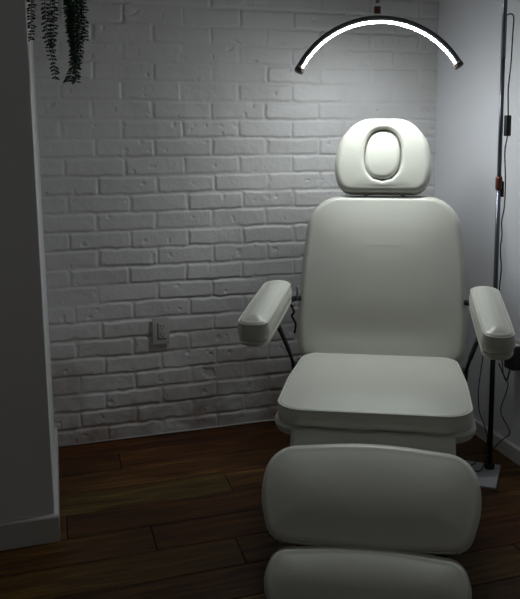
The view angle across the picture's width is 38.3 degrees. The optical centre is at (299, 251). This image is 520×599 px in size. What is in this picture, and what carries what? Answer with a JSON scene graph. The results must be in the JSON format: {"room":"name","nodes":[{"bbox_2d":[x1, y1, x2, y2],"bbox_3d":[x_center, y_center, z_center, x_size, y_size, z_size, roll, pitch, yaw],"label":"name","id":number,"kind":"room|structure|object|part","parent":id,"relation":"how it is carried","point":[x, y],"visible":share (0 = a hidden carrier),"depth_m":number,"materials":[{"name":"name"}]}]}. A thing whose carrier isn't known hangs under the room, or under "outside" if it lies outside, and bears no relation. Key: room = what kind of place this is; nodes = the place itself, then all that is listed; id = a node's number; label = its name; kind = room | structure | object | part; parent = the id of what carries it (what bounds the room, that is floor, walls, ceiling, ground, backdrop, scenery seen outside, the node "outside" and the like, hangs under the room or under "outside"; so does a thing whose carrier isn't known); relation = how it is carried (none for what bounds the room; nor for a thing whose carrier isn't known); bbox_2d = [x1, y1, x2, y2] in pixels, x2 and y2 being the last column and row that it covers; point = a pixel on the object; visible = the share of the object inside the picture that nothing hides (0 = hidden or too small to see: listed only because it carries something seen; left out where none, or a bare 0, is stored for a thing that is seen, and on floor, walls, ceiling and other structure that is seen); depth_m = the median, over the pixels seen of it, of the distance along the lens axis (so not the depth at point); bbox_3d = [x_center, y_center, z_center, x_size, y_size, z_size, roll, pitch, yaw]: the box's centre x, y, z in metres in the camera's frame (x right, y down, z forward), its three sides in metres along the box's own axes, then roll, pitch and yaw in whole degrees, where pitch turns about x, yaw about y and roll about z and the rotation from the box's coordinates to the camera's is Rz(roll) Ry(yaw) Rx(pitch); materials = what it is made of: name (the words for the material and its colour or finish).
{"room":"beauty treatment room","nodes":[
{"label":"beauty treatment room","id":0,"kind":"room"},
{"bbox_2d":[0,0,59,550],"bbox_3d":[-1.635,-0.352,2.330,1.558,2.500,0.884,-3,9,-18],"label":"wall","id":1,"kind":"structure","parent":0,"point":[27,473],"depth_m":2.23,"materials":[{"name":"grey paint"}]},
{"bbox_2d":[54,427,59,527],"bbox_3d":[-0.879,0.810,2.698,0.012,0.087,0.750,-3,9,-18],"label":"baseboard","id":2,"kind":"structure","parent":1,"relation":"attached to","point":[56,448],"depth_m":2.66,"materials":[{"name":"white wood"}]},
{"bbox_2d":[31,0,438,446],"bbox_3d":[-0.212,-0.484,3.184,1.750,2.505,0.126,-3,9,-18],"label":"wall","id":3,"kind":"structure","parent":0,"point":[188,165],"depth_m":3.10,"materials":[{"name":"white brick"}]},
{"bbox_2d":[152,317,169,344],"bbox_3d":[-0.579,0.330,3.112,0.070,0.114,0.010,-3,9,-18],"label":"wall outlet","id":4,"kind":"object","parent":3,"relation":"attached to","point":[160,326],"visible":1,"depth_m":3.11,"materials":[{"name":"plastic"}]},
{"bbox_2d":[158,323,165,338],"bbox_3d":[-0.574,0.329,3.111,0.033,0.067,0.003,-3,9,-18],"label":"receptacle","id":5,"kind":"object","parent":4,"relation":"attached to","point":[161,326],"depth_m":3.11,"materials":[{"name":"plastic"}]},
{"bbox_2d":[59,419,273,446],"bbox_3d":[-0.188,0.754,3.313,1.681,0.007,0.007,-3,9,-18],"label":"trim","id":6,"kind":"structure","parent":3,"relation":"attached to","point":[270,419],"depth_m":3.18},
{"bbox_2d":[0,420,519,598],"bbox_3d":[-0.099,1.220,0.626,3.275,0.100,5.290,-3,9,-18],"label":"floor","id":7,"kind":"structure","parent":0,"point":[179,515],"depth_m":2.44,"materials":[{"name":"brown wood"}]},
{"bbox_2d":[238,119,514,598],"bbox_3d":[0.240,0.230,2.390,0.821,1.321,1.241,1,9,8],"label":"chair","id":8,"kind":"object","parent":7,"relation":"on","point":[373,493],"visible":1,"depth_m":2.26,"materials":[{"name":"white leather"}]},
{"bbox_3d":[-0.108,0.180,2.408,0.105,0.125,0.379,2,9,12],"label":"armrest","id":9,"kind":"part","parent":8,"relation":"part of","materials":[{"name":"white leather"}]},
{"bbox_3d":[-0.106,0.219,2.420,0.099,0.084,0.371,2,9,12],"label":"armrest","id":10,"kind":"part","parent":8,"relation":"part of","materials":[{"name":"white leather"}]},
{"bbox_3d":[-0.025,0.247,2.778,0.027,0.112,0.009,1,9,8],"label":"release lever","id":11,"kind":"part","parent":8,"relation":"part of","materials":[{"name":"black metal"}]},
{"bbox_3d":[0.253,0.497,2.474,0.612,0.040,0.598,1,9,8],"label":"seat","id":12,"kind":"part","parent":8,"relation":"part of","materials":[{"name":"white leather"}]},
{"bbox_3d":[0.252,0.439,2.464,0.592,0.081,0.602,1,9,8],"label":"seat","id":13,"kind":"part","parent":8,"relation":"part of","materials":[{"name":"white leather"}]},
{"bbox_2d":[365,131,399,180],"bbox_3d":[0.315,-0.363,2.846,0.133,0.196,0.123,1,9,8],"label":"cushion","id":14,"kind":"object","parent":8,"relation":"on","point":[382,148],"depth_m":2.81,"materials":[{"name":"white leather"}]},
{"bbox_3d":[0.311,0.110,2.817,0.632,0.632,0.228,1,9,8],"label":"backrest","id":15,"kind":"part","parent":8,"relation":"part of","materials":[{"name":"white leather"}]},
{"bbox_3d":[0.589,0.239,2.316,0.103,0.090,0.380,1,9,8],"label":"armrest","id":16,"kind":"part","parent":8,"relation":"part of","materials":[{"name":"white leather"}]},
{"bbox_3d":[0.589,0.200,2.304,0.109,0.132,0.388,1,9,8],"label":"armrest","id":17,"kind":"part","parent":8,"relation":"part of","materials":[{"name":"white leather"}]},
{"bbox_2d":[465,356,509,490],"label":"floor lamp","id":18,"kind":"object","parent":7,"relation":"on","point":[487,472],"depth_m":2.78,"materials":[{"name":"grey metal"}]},
{"bbox_3d":[0.612,0.828,2.802,0.260,0.012,0.200,3,9,19],"label":"plate","id":19,"kind":"part","parent":18,"relation":"part of","materials":[{"name":"grey metal"}]},
{"bbox_2d":[484,461,494,469],"bbox_3d":[0.718,0.808,2.827,0.038,0.018,0.038,-3,9,-18],"label":"socket","id":20,"kind":"object","parent":18,"relation":"attached to","point":[488,465],"depth_m":2.81,"materials":[{"name":"black metal"}]},
{"bbox_2d":[295,0,463,74],"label":"floor lamp","id":21,"kind":"object","parent":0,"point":[458,63],"depth_m":2.62,"materials":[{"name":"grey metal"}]},
{"bbox_2d":[434,0,519,447],"bbox_3d":[1.495,-0.147,0.935,0.120,2.500,5.370,-3,9,-18],"label":"wall","id":22,"kind":"structure","parent":0,"point":[467,103],"depth_m":3.04,"materials":[{"name":"paint"}]},
{"bbox_2d":[474,418,519,465],"bbox_3d":[1.436,1.061,1.098,0.012,0.062,5.268,-3,9,-18],"label":"baseboard","id":23,"kind":"structure","parent":22,"relation":"attached to","point":[505,447],"depth_m":2.99,"materials":[{"name":"white wood"}]},
{"bbox_2d":[498,343,519,379],"bbox_3d":[0.801,0.419,2.884,0.040,0.151,0.131,-3,9,-18],"label":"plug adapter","id":24,"kind":"object","parent":22,"relation":"attached to","point":[513,364],"visible":0.6,"depth_m":2.82,"materials":[{"name":"black plastic"}]},
{"bbox_3d":[0.794,0.464,2.903,0.011,0.056,0.106,-1,9,-8],"label":"cord","id":25,"kind":"part","parent":24,"relation":"part of","materials":[{"name":"black plastic"}]},
{"bbox_3d":[-0.128,-1.356,0.268,3.495,0.100,5.510,-3,9,-18],"label":"ceiling","id":26,"kind":"structure","parent":0,"visible":0},
{"bbox_2d":[26,0,88,83],"bbox_3d":[-0.721,-1.039,2.154,0.212,1.092,0.164,2,9,17],"label":"hanging plant","id":27,"kind":"object","parent":26,"relation":"hanging from","point":[73,16],"visible":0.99,"depth_m":2.19,"materials":[{"name":"green plant"}]}
]}

